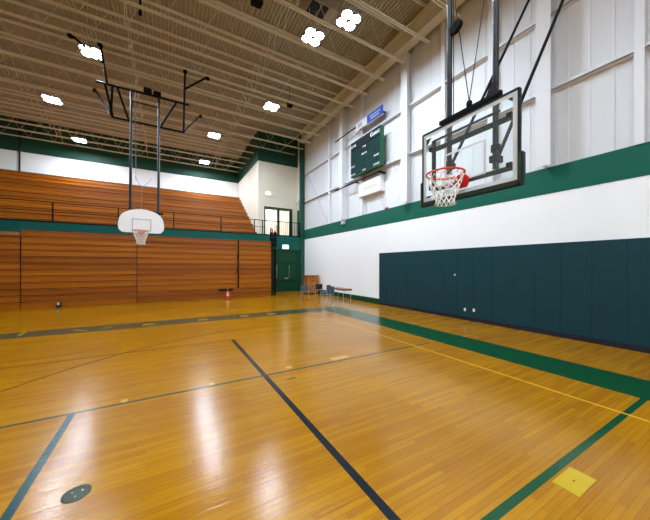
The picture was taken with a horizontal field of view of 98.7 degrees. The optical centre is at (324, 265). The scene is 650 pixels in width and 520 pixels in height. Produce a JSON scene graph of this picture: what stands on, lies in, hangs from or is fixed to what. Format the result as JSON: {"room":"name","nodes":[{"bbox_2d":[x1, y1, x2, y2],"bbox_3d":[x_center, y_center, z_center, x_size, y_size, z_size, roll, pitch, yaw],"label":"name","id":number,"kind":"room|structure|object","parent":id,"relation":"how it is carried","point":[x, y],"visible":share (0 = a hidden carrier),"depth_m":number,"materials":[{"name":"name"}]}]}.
{"room":"school gymnasium","nodes":[
{"label":"school gymnasium","id":0,"kind":"room"},
{"bbox_2d":[0,149,237,196],"bbox_3d":[-17.402,-5.090,22.648,20.190,6.200,0.200,0,0,-30],"label":"wall","id":1,"kind":"structure","parent":0,"point":[9,159],"depth_m":22.47,"materials":[{"name":"white paint"}]},
{"bbox_2d":[18,120,20,170],"bbox_3d":[-21.832,-8.500,19.943,0.092,3.800,0.092,0,0,-30],"label":"conduit","id":2,"kind":"object","parent":1,"relation":"attached to","point":[19,162],"visible":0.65,"depth_m":19.91,"materials":[{"name":"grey metal"}]},
{"bbox_2d":[0,115,237,182],"bbox_3d":[-17.385,-9.350,22.634,20.190,2.320,0.230,0,0,-30],"label":"trim","id":3,"kind":"structure","parent":1,"relation":"attached to","point":[8,142],"depth_m":22.47,"materials":[{"name":"green paint"}]},
{"bbox_2d":[0,0,430,159],"bbox_3d":[-5.837,-10.553,6.039,24.002,0.140,40.300,0,0,-30],"label":"ceiling","id":4,"kind":"structure","parent":0,"point":[409,9],"depth_m":14.10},
{"bbox_2d":[39,69,63,104],"bbox_3d":[-14.590,-9.688,14.920,0.800,1.630,0.800,0,0,-30],"label":"ceiling light","id":5,"kind":"object","parent":4,"relation":"hanging from","point":[47,97],"visible":1,"depth_m":14.85,"materials":[{"name":"beige paint"}]},
{"bbox_2d":[70,126,87,142],"bbox_3d":[-17.366,-9.694,19.727,0.800,1.630,0.800,0,0,-30],"label":"ceiling light","id":6,"kind":"object","parent":4,"relation":"hanging from","point":[76,138],"visible":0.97,"depth_m":19.61,"materials":[{"name":"beige paint"}]},
{"bbox_2d":[77,40,104,59],"bbox_3d":[-9.706,-9.677,11.605,0.800,1.630,0.800,0,0,-30],"label":"ceiling light","id":7,"kind":"object","parent":4,"relation":"hanging from","point":[95,49],"visible":0.79,"depth_m":11.48,"materials":[{"name":"beige paint"}]},
{"bbox_2d":[138,0,141,15],"bbox_3d":[-6.636,-9.705,10.017,0.120,1.440,0.120,0,0,-30],"label":"rod","id":8,"kind":"object","parent":4,"relation":"hanging from","point":[139,10],"visible":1,"depth_m":9.98,"materials":[{"name":"black paint"}]},
{"bbox_2d":[199,143,209,163],"bbox_3d":[-10.319,-9.678,23.861,0.800,1.630,0.800,0,0,-30],"label":"ceiling light","id":9,"kind":"object","parent":4,"relation":"hanging from","point":[204,161],"visible":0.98,"depth_m":23.79,"materials":[{"name":"beige paint"}]},
{"bbox_2d":[207,130,220,138],"bbox_3d":[-7.519,-9.672,18.953,0.800,1.630,0.800,0,0,-30],"label":"ceiling light","id":10,"kind":"object","parent":4,"relation":"hanging from","point":[214,134],"visible":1,"depth_m":18.82,"materials":[{"name":"beige paint"}]},
{"bbox_2d":[251,0,262,8],"bbox_3d":[-2.417,-9.821,9.826,0.417,1.230,0.265,0,0,-30],"label":"ceiling speaker","id":11,"kind":"object","parent":4,"relation":"hanging from","point":[258,4],"visible":1,"depth_m":9.80,"materials":[{"name":"black paint"}]},
{"bbox_2d":[262,99,279,110],"bbox_3d":[-2.987,-9.662,15.529,0.800,1.630,0.800,0,0,-30],"label":"ceiling light","id":12,"kind":"object","parent":4,"relation":"hanging from","point":[268,104],"visible":1,"depth_m":15.42,"materials":[{"name":"beige paint"}]},
{"bbox_2d":[287,87,292,107],"bbox_3d":[-2.046,-9.820,16.140,0.337,1.230,0.214,0,0,-30],"label":"ceiling speaker","id":13,"kind":"object","parent":4,"relation":"hanging from","point":[289,105],"visible":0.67,"depth_m":16.11,"materials":[{"name":"black paint"}]},
{"bbox_2d":[300,7,325,45],"bbox_3d":[-0.471,-9.656,10.794,0.800,1.630,0.800,0,0,-30],"label":"ceiling light","id":14,"kind":"object","parent":4,"relation":"hanging from","point":[312,34],"visible":1,"depth_m":10.71,"materials":[{"name":"beige paint"}]},
{"bbox_2d":[302,0,341,28],"bbox_3d":[-0.131,-10.198,11.068,1.300,0.545,0.900,0,0,-30],"label":"heater","id":15,"kind":"object","parent":4,"relation":"attached to","point":[328,6],"visible":0.83,"depth_m":10.89,"materials":[{"name":"beige metal"}]},
{"bbox_2d":[306,0,321,15],"bbox_3d":[-0.472,-9.949,10.839,0.380,0.045,0.720,0,0,-30],"label":"grille","id":16,"kind":"object","parent":15,"relation":"attached to","point":[314,5],"depth_m":10.71,"materials":[{"name":"metal"}]},
{"bbox_2d":[317,5,328,18],"bbox_3d":[-0.134,-9.948,11.032,0.240,0.045,0.720,0,0,-30],"label":"grille","id":17,"kind":"object","parent":15,"relation":"attached to","point":[325,8],"depth_m":10.93,"materials":[{"name":"metal"}]},
{"bbox_2d":[334,4,362,30],"bbox_3d":[0.846,-9.653,10.060,0.800,1.630,0.800,0,0,-30],"label":"ceiling light","id":18,"kind":"object","parent":4,"relation":"hanging from","point":[348,17],"visible":1,"depth_m":9.97,"materials":[{"name":"beige"}]},
{"bbox_3d":[-3.235,-9.765,0.917,23.250,1.415,0.144,0,0,-30],"label":"joist","id":19,"kind":"object","parent":4,"relation":"attached to","visible":0},
{"bbox_2d":[420,0,563,207],"bbox_3d":[3.796,-4.931,4.922,5.685,8.288,1.600,0,0,-30],"label":"basketball hoop","id":20,"kind":"object","parent":19,"relation":"hanging from","point":[494,97],"visible":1,"depth_m":3.66,"materials":[{"name":"clear glass"}]},
{"bbox_2d":[238,161,257,231],"bbox_3d":[-6.837,-5.066,24.702,0.200,6.200,6.700,0,0,-30],"label":"wall","id":21,"kind":"structure","parent":0,"point":[247,187],"depth_m":23.53,"materials":[{"name":"beige paint"}]},
{"bbox_2d":[238,131,260,182],"bbox_3d":[-6.783,-9.325,24.595,0.230,2.320,6.930,0,0,-30],"label":"trim","id":22,"kind":"structure","parent":21,"relation":"attached to","point":[256,156],"depth_m":23.45,"materials":[{"name":"green paint"}]},
{"bbox_2d":[265,209,285,234],"bbox_3d":[-4.362,-3.760,23.698,3.110,3.200,2.500,0,0,-30],"label":"wall","id":23,"kind":"structure","parent":0,"point":[271,215],"depth_m":24.93,"materials":[{"name":"paint"}]},
{"bbox_2d":[257,160,297,235],"bbox_3d":[-3.777,-5.059,22.476,3.310,6.200,0.200,0,0,-30],"label":"wall","id":24,"kind":"structure","parent":0,"point":[282,180],"depth_m":22.30,"materials":[{"name":"beige paint"}]},
{"bbox_2d":[265,191,272,195],"bbox_3d":[-4.380,-5.700,21.970,0.640,0.320,0.075,0,0,-30],"label":"exit sign","id":25,"kind":"object","parent":24,"relation":"attached to","point":[268,193],"visible":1,"depth_m":21.93,"materials":[{"name":"white plastic"}]},
{"bbox_2d":[264,206,291,235],"bbox_3d":[-3.756,-3.469,22.432,2.370,2.420,0.140,0,0,-30],"label":"door","id":26,"kind":"structure","parent":24,"relation":"in","point":[265,207],"depth_m":22.46,"materials":[{"name":"green paint"}]},
{"bbox_2d":[261,131,297,167],"bbox_3d":[-3.686,-9.318,22.505,3.140,2.320,0.230,0,0,-30],"label":"trim","id":27,"kind":"structure","parent":24,"relation":"attached to","point":[269,156],"depth_m":22.39,"materials":[{"name":"green paint"}]},
{"bbox_2d":[273,249,299,291],"bbox_3d":[-11.914,0.323,16.345,23.500,3.200,0.200,0,0,-30],"label":"wall","id":28,"kind":"structure","parent":0,"point":[273,249],"depth_m":21.84,"materials":[{"name":"green paint"}]},
{"bbox_2d":[0,220,299,249],"bbox_3d":[-12.046,-1.777,16.232,23.150,1.000,0.260,0,0,-30],"label":"trim","id":29,"kind":"structure","parent":28,"relation":"attached to","point":[5,225],"depth_m":16.30,"materials":[{"name":"teal paint"}]},
{"bbox_2d":[0,197,299,236],"bbox_3d":[-12.038,-2.839,16.212,23.140,1.124,0.080,0,0,-30],"label":"balcony railing","id":30,"kind":"object","parent":29,"relation":"on","point":[52,211],"visible":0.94,"depth_m":17.48,"materials":[{"name":"black paint"}]},
{"bbox_2d":[276,251,297,291],"bbox_3d":[-2.958,0.393,21.372,1.920,3.100,0.180,0,0,-30],"label":"door","id":31,"kind":"structure","parent":28,"relation":"in","point":[286,261],"depth_m":21.38,"materials":[{"name":"green paint"}]},
{"bbox_2d":[299,135,304,290],"bbox_3d":[-1.812,-4.264,22.015,0.350,12.420,0.250,0,0,-30],"label":"trim","id":32,"kind":"structure","parent":28,"relation":"attached to","point":[302,145],"depth_m":21.90,"materials":[{"name":"green paint"}]},
{"bbox_2d":[0,291,649,519],"bbox_3d":[-3.972,2.000,2.515,23.600,0.123,32.300,0,0,-30],"label":"floor","id":33,"kind":"structure","parent":0,"point":[283,405],"depth_m":3.59,"materials":[{"name":"brown wood"}]},
{"bbox_2d":[0,236,21,309],"bbox_3d":[-15.760,0.294,11.931,4.320,3.240,1.356,0,0,-30],"label":"bleachers","id":34,"kind":"object","parent":33,"relation":"on","point":[10,246],"visible":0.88,"depth_m":12.30,"materials":[{"name":"brown wood"}]},
{"bbox_2d":[0,231,21,236],"bbox_3d":[-17.271,-1.431,10.547,8.240,0.169,0.560,0,0,-30],"label":"plank","id":35,"kind":"object","parent":34,"relation":"on","point":[2,233],"visible":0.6,"depth_m":12.24,"materials":[{"name":"brown wood"}]},
{"bbox_2d":[60,484,91,503],"bbox_3d":[-2.123,1.942,2.384,0.200,0.007,0.200,0,0,-30],"label":"socket","id":36,"kind":"object","parent":33,"relation":"on","point":[76,493],"visible":1,"depth_m":2.38,"materials":[{"name":"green metal"}]},
{"bbox_2d":[20,230,137,308],"bbox_3d":[-12.008,0.155,14.072,4.320,3.536,1.356,0,0,-30],"label":"bleachers","id":37,"kind":"object","parent":33,"relation":"on","point":[67,268],"visible":0.93,"depth_m":13.41,"materials":[{"name":"brown wood"}]},
{"bbox_2d":[137,235,272,302],"bbox_3d":[-6.925,0.166,16.945,7.358,3.536,1.400,0,0,-30],"label":"bleachers","id":38,"kind":"object","parent":33,"relation":"on","point":[168,268],"visible":0.97,"depth_m":16.13,"materials":[{"name":"brown wood"}]},
{"bbox_2d":[223,289,231,298],"bbox_3d":[-5.731,1.642,16.419,0.400,0.590,0.400,0,0,-30],"label":"traffic cone","id":39,"kind":"object","parent":33,"relation":"on","point":[227,293],"visible":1,"depth_m":16.36,"materials":[{"name":"red plastic"}]},
{"bbox_2d":[273,231,276,294],"bbox_3d":[-3.391,-0.226,18.903,0.200,4.336,0.120,0,0,-30],"label":"rail","id":40,"kind":"object","parent":33,"relation":"on","point":[274,232],"visible":1,"depth_m":18.86,"materials":[{"name":"black metal"}]},
{"bbox_2d":[301,285,308,299],"bbox_3d":[-1.151,1.518,16.022,0.461,0.862,0.497,0,0,0],"label":"chair","id":41,"kind":"object","parent":33,"relation":"on","point":[303,287],"visible":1,"depth_m":15.80,"materials":[{"name":"metal"}]},
{"bbox_2d":[303,275,318,293],"bbox_3d":[-0.990,1.298,19.693,0.960,1.300,0.650,0,0,-30],"label":"cabinet","id":42,"kind":"object","parent":33,"relation":"on","point":[311,280],"visible":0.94,"depth_m":19.42,"materials":[{"name":"brown wood"}]},
{"bbox_2d":[314,284,322,298],"bbox_3d":[-0.414,1.520,16.959,0.461,0.862,0.497,0,0,-15],"label":"chair","id":43,"kind":"object","parent":33,"relation":"on","point":[317,286],"visible":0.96,"depth_m":16.72,"materials":[{"name":"metal"}]},
{"bbox_2d":[323,286,334,302],"bbox_3d":[0.203,1.521,14.805,0.461,0.862,0.497,0,0,30],"label":"chair","id":44,"kind":"object","parent":33,"relation":"on","point":[329,288],"visible":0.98,"depth_m":14.93,"materials":[{"name":"metal"}]},
{"bbox_2d":[334,287,351,302],"bbox_3d":[0.847,1.580,15.221,0.540,0.746,1.440,0,0,-30],"label":"folding table","id":45,"kind":"object","parent":33,"relation":"on","point":[335,288],"visible":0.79,"depth_m":14.78,"materials":[{"name":"brown laminate"}]},
{"bbox_2d":[328,122,331,223],"bbox_3d":[0.333,-6.229,18.717,0.200,6.800,0.170,0,0,-30],"label":"wall column","id":46,"kind":"structure","parent":0,"point":[329,123],"depth_m":18.68,"materials":[{"name":"white paint"}]},
{"bbox_2d":[339,107,347,219],"bbox_3d":[1.129,-6.227,17.099,0.420,6.800,0.360,0,0,-30],"label":"wall column","id":47,"kind":"structure","parent":0,"point":[343,113],"depth_m":17.07,"materials":[{"name":"white paint"}]},
{"bbox_2d":[360,94,364,215],"bbox_3d":[2.116,-6.225,15.589,0.200,6.800,0.170,0,0,-30],"label":"wall column","id":48,"kind":"structure","parent":0,"point":[362,200],"depth_m":15.57,"materials":[{"name":"white paint"}]},
{"bbox_2d":[299,0,465,142],"bbox_3d":[6.066,-9.996,7.994,0.420,0.760,31.900,0,0,-30],"label":"ceiling beam","id":49,"kind":"structure","parent":0,"point":[432,18],"depth_m":13.35,"materials":[{"name":"beige metal"}]},
{"bbox_2d":[0,52,302,149],"bbox_3d":[-11.801,-9.784,15.935,23.250,1.415,0.144,0,0,-30],"label":"joist","id":50,"kind":"object","parent":49,"relation":"on","point":[4,80],"visible":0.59,"depth_m":16.29,"materials":[{"name":"beige paint"}]},
{"bbox_2d":[0,35,310,142],"bbox_3d":[-11.142,-9.783,14.780,23.250,1.415,0.144,0,0,-30],"label":"joist","id":51,"kind":"object","parent":49,"relation":"on","point":[1,36],"visible":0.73,"depth_m":15.23,"materials":[{"name":"beige paint"}]},
{"bbox_2d":[67,33,209,244],"bbox_3d":[-7.787,-4.921,12.178,5.240,8.460,8.116,0,0,-30],"label":"basketball hoop","id":52,"kind":"object","parent":51,"relation":"hanging from","point":[142,222],"visible":1,"depth_m":10.91,"materials":[{"name":"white metal"}]},
{"bbox_2d":[0,17,319,135],"bbox_3d":[-10.483,-9.781,13.625,23.250,1.415,0.144,0,0,-30],"label":"joist","id":53,"kind":"object","parent":49,"relation":"on","point":[1,18],"visible":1,"depth_m":14.21,"materials":[{"name":"beige paint"}]},
{"bbox_2d":[0,0,328,127],"bbox_3d":[-9.825,-9.780,12.470,23.250,1.415,0.144,0,0,-30],"label":"joist","id":54,"kind":"object","parent":49,"relation":"on","point":[9,1],"visible":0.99,"depth_m":13.21,"materials":[{"name":"beige paint"}]},
{"bbox_2d":[0,0,340,117],"bbox_3d":[-9.165,-9.778,11.314,23.250,1.415,0.144,0,0,-30],"label":"joist","id":55,"kind":"object","parent":49,"relation":"on","point":[77,1],"visible":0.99,"depth_m":12.57,"materials":[{"name":"beige paint"}]},
{"bbox_2d":[40,0,352,107],"bbox_3d":[-8.507,-9.777,10.159,23.250,1.415,0.144,0,0,-30],"label":"joist","id":56,"kind":"object","parent":49,"relation":"on","point":[45,1],"visible":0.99,"depth_m":12.10,"materials":[{"name":"beige paint"}]},
{"bbox_2d":[118,0,367,95],"bbox_3d":[-7.848,-9.775,9.004,23.250,1.415,0.144,0,0,-30],"label":"joist","id":57,"kind":"object","parent":49,"relation":"on","point":[128,2],"visible":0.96,"depth_m":11.78,"materials":[{"name":"beige paint"}]},
{"bbox_2d":[196,0,385,80],"bbox_3d":[-7.189,-9.774,7.848,23.250,1.415,0.144,0,0,-30],"label":"joist","id":58,"kind":"object","parent":49,"relation":"on","point":[205,2],"visible":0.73,"depth_m":11.15,"materials":[{"name":"beige paint"}]},
{"bbox_2d":[274,0,404,63],"bbox_3d":[-6.530,-9.772,6.693,23.250,1.415,0.144,0,0,-30],"label":"joist","id":59,"kind":"object","parent":49,"relation":"on","point":[282,2],"visible":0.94,"depth_m":11.10,"materials":[{"name":"beige paint"}]},
{"bbox_2d":[0,46,62,142],"bbox_3d":[-9.944,-9.768,3.980,0.055,1.288,38.587,0,0,-30],"label":"ceiling truss","id":60,"kind":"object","parent":59,"relation":"attached to","point":[0,46],"depth_m":15.65,"materials":[{"name":"beige metal"}]},
{"bbox_2d":[123,3,147,156],"bbox_3d":[-5.332,-9.757,6.611,0.055,1.288,38.587,0,0,-30],"label":"ceiling truss","id":61,"kind":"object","parent":59,"relation":"attached to","point":[140,105],"depth_m":13.64,"materials":[{"name":"beige metal"}]},
{"bbox_2d":[215,0,298,167],"bbox_3d":[-0.684,-9.747,9.262,0.055,1.288,38.587,0,0,-30],"label":"ceiling truss","id":62,"kind":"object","parent":59,"relation":"attached to","point":[290,0],"depth_m":14.53,"materials":[{"name":"beige metal"}]},
{"bbox_2d":[353,0,430,43],"bbox_3d":[-5.871,-9.771,5.538,23.250,1.415,0.144,0,0,-30],"label":"joist","id":63,"kind":"object","parent":49,"relation":"on","point":[362,3],"visible":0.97,"depth_m":10.45,"materials":[{"name":"beige paint"}]},
{"bbox_2d":[431,0,460,17],"bbox_3d":[-5.212,-9.769,4.383,23.250,1.415,0.144,0,0,-30],"label":"joist","id":64,"kind":"object","parent":49,"relation":"on","point":[441,4],"visible":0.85,"depth_m":9.69,"materials":[{"name":"beige paint"}]},
{"bbox_2d":[401,49,413,203],"bbox_3d":[3.705,-6.222,12.582,0.420,6.800,0.360,0,0,-30],"label":"wall column","id":65,"kind":"structure","parent":0,"point":[407,69],"depth_m":12.55,"materials":[{"name":"white paint"}]},
{"bbox_2d":[441,20,447,194],"bbox_3d":[4.718,-6.219,11.029,0.200,6.800,0.170,0,0,-30],"label":"wall column","id":66,"kind":"structure","parent":0,"point":[443,24],"depth_m":10.99,"materials":[{"name":"white paint"}]},
{"bbox_2d":[286,138,649,298],"bbox_3d":[5.419,-4.248,9.993,0.300,12.420,36.000,0,0,-30],"label":"wall","id":67,"kind":"structure","parent":0,"point":[620,209],"depth_m":9.37,"materials":[{"name":"white paint"}]},
{"bbox_2d":[296,195,298,207],"bbox_3d":[-2.170,-5.255,22.672,0.320,1.000,0.450,0,0,-30],"label":"wall speaker","id":68,"kind":"object","parent":67,"relation":"attached to","point":[297,201],"visible":0.65,"depth_m":22.54,"materials":[{"name":"white plastic"}]},
{"bbox_2d":[297,211,298,235],"bbox_3d":[-2.054,-3.405,22.695,0.088,2.300,1.070,0,0,-30],"label":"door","id":69,"kind":"structure","parent":67,"relation":"in","point":[297,211],"depth_m":23.09,"materials":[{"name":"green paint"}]},
{"bbox_2d":[379,253,387,302],"bbox_3d":[2.934,0.587,13.975,0.050,2.480,0.628,0,0,-30],"label":"pad","id":70,"kind":"object","parent":67,"relation":"attached to","point":[383,257],"visible":1,"depth_m":13.94,"materials":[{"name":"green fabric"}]},
{"bbox_2d":[388,252,396,304],"bbox_3d":[3.246,0.587,13.428,0.050,2.480,0.628,0,0,-30],"label":"pad","id":71,"kind":"object","parent":67,"relation":"attached to","point":[392,257],"visible":1,"depth_m":13.39,"materials":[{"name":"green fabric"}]},
{"bbox_2d":[397,252,406,305],"bbox_3d":[3.558,0.588,12.881,0.050,2.480,0.628,0,0,-30],"label":"pad","id":72,"kind":"object","parent":67,"relation":"attached to","point":[401,256],"visible":1,"depth_m":12.83,"materials":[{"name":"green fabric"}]},
{"bbox_2d":[407,251,417,307],"bbox_3d":[3.870,0.589,12.334,0.050,2.480,0.628,0,0,-30],"label":"pad","id":73,"kind":"object","parent":67,"relation":"attached to","point":[412,256],"visible":1,"depth_m":12.30,"materials":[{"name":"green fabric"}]},
{"bbox_2d":[418,250,429,309],"bbox_3d":[4.183,0.590,11.786,0.050,2.480,0.628,0,0,-30],"label":"pad","id":74,"kind":"object","parent":67,"relation":"attached to","point":[423,256],"visible":1,"depth_m":11.73,"materials":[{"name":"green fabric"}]},
{"bbox_2d":[430,249,442,312],"bbox_3d":[4.495,0.590,11.239,0.050,2.480,0.628,0,0,-30],"label":"pad","id":75,"kind":"object","parent":67,"relation":"attached to","point":[436,256],"visible":1,"depth_m":11.21,"materials":[{"name":"teal plastic"}]},
{"bbox_2d":[443,249,457,314],"bbox_3d":[4.807,0.591,10.692,0.050,2.480,0.628,0,0,-30],"label":"pad","id":76,"kind":"object","parent":67,"relation":"attached to","point":[450,256],"visible":1,"depth_m":10.66,"materials":[{"name":"teal plastic"}]},
{"bbox_2d":[458,248,473,317],"bbox_3d":[5.119,0.592,10.145,0.050,2.480,0.628,0,0,-30],"label":"pad","id":77,"kind":"object","parent":67,"relation":"attached to","point":[465,255],"visible":1,"depth_m":10.10,"materials":[{"name":"teal plastic"}]},
{"bbox_2d":[305,142,649,238],"bbox_3d":[6.369,-2.441,8.177,0.182,0.750,31.900,0,0,-30],"label":"trim","id":78,"kind":"structure","parent":67,"relation":"attached to","point":[632,161],"depth_m":8.07,"materials":[{"name":"green paint"}]},
{"bbox_2d":[474,247,491,320],"bbox_3d":[5.431,0.592,9.597,0.050,2.480,0.628,0,0,-30],"label":"pad","id":79,"kind":"object","parent":67,"relation":"attached to","point":[482,256],"visible":1,"depth_m":9.55,"materials":[{"name":"teal plastic"}]},
{"bbox_2d":[318,289,649,353],"bbox_3d":[6.260,1.824,8.121,0.070,0.280,31.900,0,0,-30],"label":"baseboard","id":80,"kind":"structure","parent":67,"relation":"attached to","point":[523,328],"depth_m":8.74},
{"bbox_2d":[492,245,511,323],"bbox_3d":[5.743,0.593,9.050,0.050,2.480,0.628,0,0,-30],"label":"pad","id":81,"kind":"object","parent":67,"relation":"attached to","point":[501,255],"visible":1,"depth_m":9.02,"materials":[{"name":"teal plastic"}]},
{"bbox_2d":[512,244,534,327],"bbox_3d":[6.056,0.594,8.503,0.050,2.480,0.628,0,0,-30],"label":"pad","id":82,"kind":"object","parent":67,"relation":"attached to","point":[523,256],"visible":1,"depth_m":8.48,"materials":[{"name":"teal plastic"}]},
{"bbox_2d":[535,243,561,332],"bbox_3d":[6.368,0.595,7.956,0.050,2.480,0.628,0,0,-30],"label":"pad","id":83,"kind":"object","parent":67,"relation":"attached to","point":[548,256],"visible":1,"depth_m":7.93,"materials":[{"name":"teal plastic"}]},
{"bbox_2d":[562,241,591,337],"bbox_3d":[6.680,0.595,7.409,0.050,2.480,0.628,0,0,-30],"label":"pad","id":84,"kind":"object","parent":67,"relation":"attached to","point":[576,256],"visible":1,"depth_m":7.37,"materials":[{"name":"teal plastic"}]},
{"bbox_2d":[592,239,627,343],"bbox_3d":[6.992,0.596,6.861,0.050,2.480,0.628,0,0,-30],"label":"pad","id":85,"kind":"object","parent":67,"relation":"attached to","point":[609,257],"visible":1,"depth_m":6.83,"materials":[{"name":"teal plastic"}]},
{"bbox_2d":[627,237,649,347],"bbox_3d":[7.304,0.597,6.314,0.050,2.480,0.628,0,0,-30],"label":"pad","id":86,"kind":"object","parent":67,"relation":"attached to","point":[638,293],"visible":1,"depth_m":6.42,"materials":[{"name":"teal plastic"}]},
{"bbox_2d":[306,0,649,229],"bbox_3d":[6.475,-6.620,8.290,0.162,7.670,32.000,0,0,-30],"label":"wall","id":87,"kind":"structure","parent":0,"point":[595,113],"depth_m":9.16,"materials":[{"name":"white paint"}]},
{"bbox_2d":[335,170,385,190],"bbox_3d":[1.863,-4.706,15.763,0.462,0.065,4.250,0,0,-30],"label":"wall rail","id":88,"kind":"object","parent":87,"relation":"attached to","point":[380,171],"visible":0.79,"depth_m":15.21,"materials":[{"name":"grey metal"}]},
{"bbox_2d":[335,111,385,142],"bbox_3d":[1.870,-7.766,15.763,0.462,0.065,4.250,0,0,-30],"label":"wall rail","id":89,"kind":"object","parent":87,"relation":"attached to","point":[383,111],"visible":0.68,"depth_m":16.19,"materials":[{"name":"grey metal"}]},
{"bbox_2d":[356,116,366,131],"bbox_3d":[1.970,-7.676,15.101,0.044,0.420,1.000,0,0,-30],"label":"banner sign","id":90,"kind":"object","parent":89,"relation":"attached to","point":[363,122],"visible":1,"depth_m":15.06,"materials":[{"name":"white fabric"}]},
{"bbox_2d":[367,104,382,123],"bbox_3d":[2.520,-7.674,14.137,0.044,0.420,1.220,0,0,-30],"label":"banner sign","id":91,"kind":"object","parent":89,"relation":"attached to","point":[379,110],"visible":1,"depth_m":14.06,"materials":[{"name":"blue plastic"}]},
{"bbox_2d":[350,125,383,178],"bbox_3d":[2.152,-5.880,14.648,0.270,1.930,2.508,0,0,-30],"label":"scoreboard","id":92,"kind":"object","parent":87,"relation":"attached to","point":[367,152],"visible":1,"depth_m":14.33,"materials":[{"name":"metal"}]},
{"bbox_2d":[359,174,384,197],"bbox_3d":[2.454,-4.214,14.886,0.303,0.800,1.800,0,0,-30],"label":"box","id":93,"kind":"object","parent":87,"relation":"attached to","point":[374,185],"visible":0.98,"depth_m":14.62,"materials":[{"name":"white metal"}]},
{"bbox_2d":[305,0,578,174],"bbox_3d":[6.368,-7.206,8.170,0.170,0.100,31.900,0,0,-30],"label":"trim","id":94,"kind":"structure","parent":87,"relation":"attached to","point":[567,3],"depth_m":10.16,"materials":[{"name":"white paint"}]},
{"bbox_2d":[305,41,649,202],"bbox_3d":[6.363,-5.036,8.170,0.170,0.100,31.900,0,0,-30],"label":"trim","id":95,"kind":"structure","parent":87,"relation":"attached to","point":[630,53],"depth_m":7.90,"materials":[{"name":"white paint"}]},
{"bbox_2d":[487,0,495,182],"bbox_3d":[5.634,-6.217,9.422,0.200,6.800,0.170,0,0,-30],"label":"wall column","id":96,"kind":"structure","parent":0,"point":[490,2],"depth_m":9.38,"materials":[{"name":"white paint"}]},
{"bbox_2d":[535,0,557,168],"bbox_3d":[6.331,-6.216,7.978,0.420,6.800,0.360,0,0,-30],"label":"wall column","id":97,"kind":"structure","parent":0,"point":[546,71],"depth_m":7.92,"materials":[{"name":"white paint"}]},
{"bbox_2d":[634,0,646,144],"bbox_3d":[7.319,-6.213,6.469,0.200,6.800,0.170,0,0,-30],"label":"wall column","id":98,"kind":"structure","parent":0,"point":[640,6],"depth_m":6.43,"materials":[{"name":"white paint"}]},
{"bbox_3d":[-12.481,-2.153,16.996,23.150,0.250,1.500,0,0,-30],"label":"floor","id":99,"kind":"structure","parent":0,"visible":0},
{"bbox_2d":[0,169,256,233],"bbox_3d":[-15.645,-4.457,19.635,20.060,4.318,6.676,0,0,-30],"label":"bleachers","id":100,"kind":"object","parent":99,"relation":"on","point":[14,184],"visible":0.84,"depth_m":19.86,"materials":[{"name":"brown wood"}]},
{"bbox_2d":[270,227,272,241],"bbox_3d":[-3.608,-0.326,18.779,0.200,4.536,0.120,0,0,-30],"label":"rail","id":101,"kind":"object","parent":99,"relation":"on","point":[271,233],"visible":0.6,"depth_m":18.72,"materials":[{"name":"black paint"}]},
{"bbox_3d":[-16.251,-4.297,0.050,0.200,12.420,40.200,0,0,-30],"label":"wall","id":102,"kind":"structure","parent":0,"visible":0},
{"bbox_2d":[0,113,238,172],"bbox_3d":[-17.102,-9.796,22.099,20.150,1.415,0.144,0,0,-30],"label":"joist","id":103,"kind":"object","parent":102,"relation":"attached to","point":[66,126],"visible":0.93,"depth_m":21.97,"materials":[{"name":"beige paint"}]},
{"bbox_2d":[0,105,241,168],"bbox_3d":[-16.442,-9.795,20.944,20.150,1.415,0.144,0,0,-30],"label":"joist","id":104,"kind":"object","parent":102,"relation":"attached to","point":[6,107],"visible":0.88,"depth_m":21.04,"materials":[{"name":"beige paint"}]},
{"bbox_2d":[0,96,245,163],"bbox_3d":[-15.784,-9.793,19.788,20.150,1.415,0.144,0,0,-30],"label":"joist","id":105,"kind":"object","parent":102,"relation":"attached to","point":[1,97],"visible":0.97,"depth_m":20.00,"materials":[{"name":"beige paint"}]},
{"bbox_2d":[0,87,249,158],"bbox_3d":[-15.125,-9.792,18.633,20.150,1.415,0.144,0,0,-30],"label":"joist","id":106,"kind":"object","parent":102,"relation":"attached to","point":[3,88],"visible":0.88,"depth_m":18.98,"materials":[{"name":"beige paint"}]},
{"bbox_2d":[0,76,253,153],"bbox_3d":[-14.466,-9.790,17.478,20.150,1.415,0.144,0,0,-30],"label":"joist","id":107,"kind":"object","parent":102,"relation":"attached to","point":[1,77],"visible":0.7,"depth_m":17.94,"materials":[{"name":"beige paint"}]},
{"bbox_2d":[0,64,294,154],"bbox_3d":[-12.508,-9.786,17.063,23.140,1.415,0.144,0,0,-30],"label":"joist","id":108,"kind":"object","parent":102,"relation":"attached to","point":[1,91],"visible":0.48,"depth_m":17.30,"materials":[{"name":"beige paint"}]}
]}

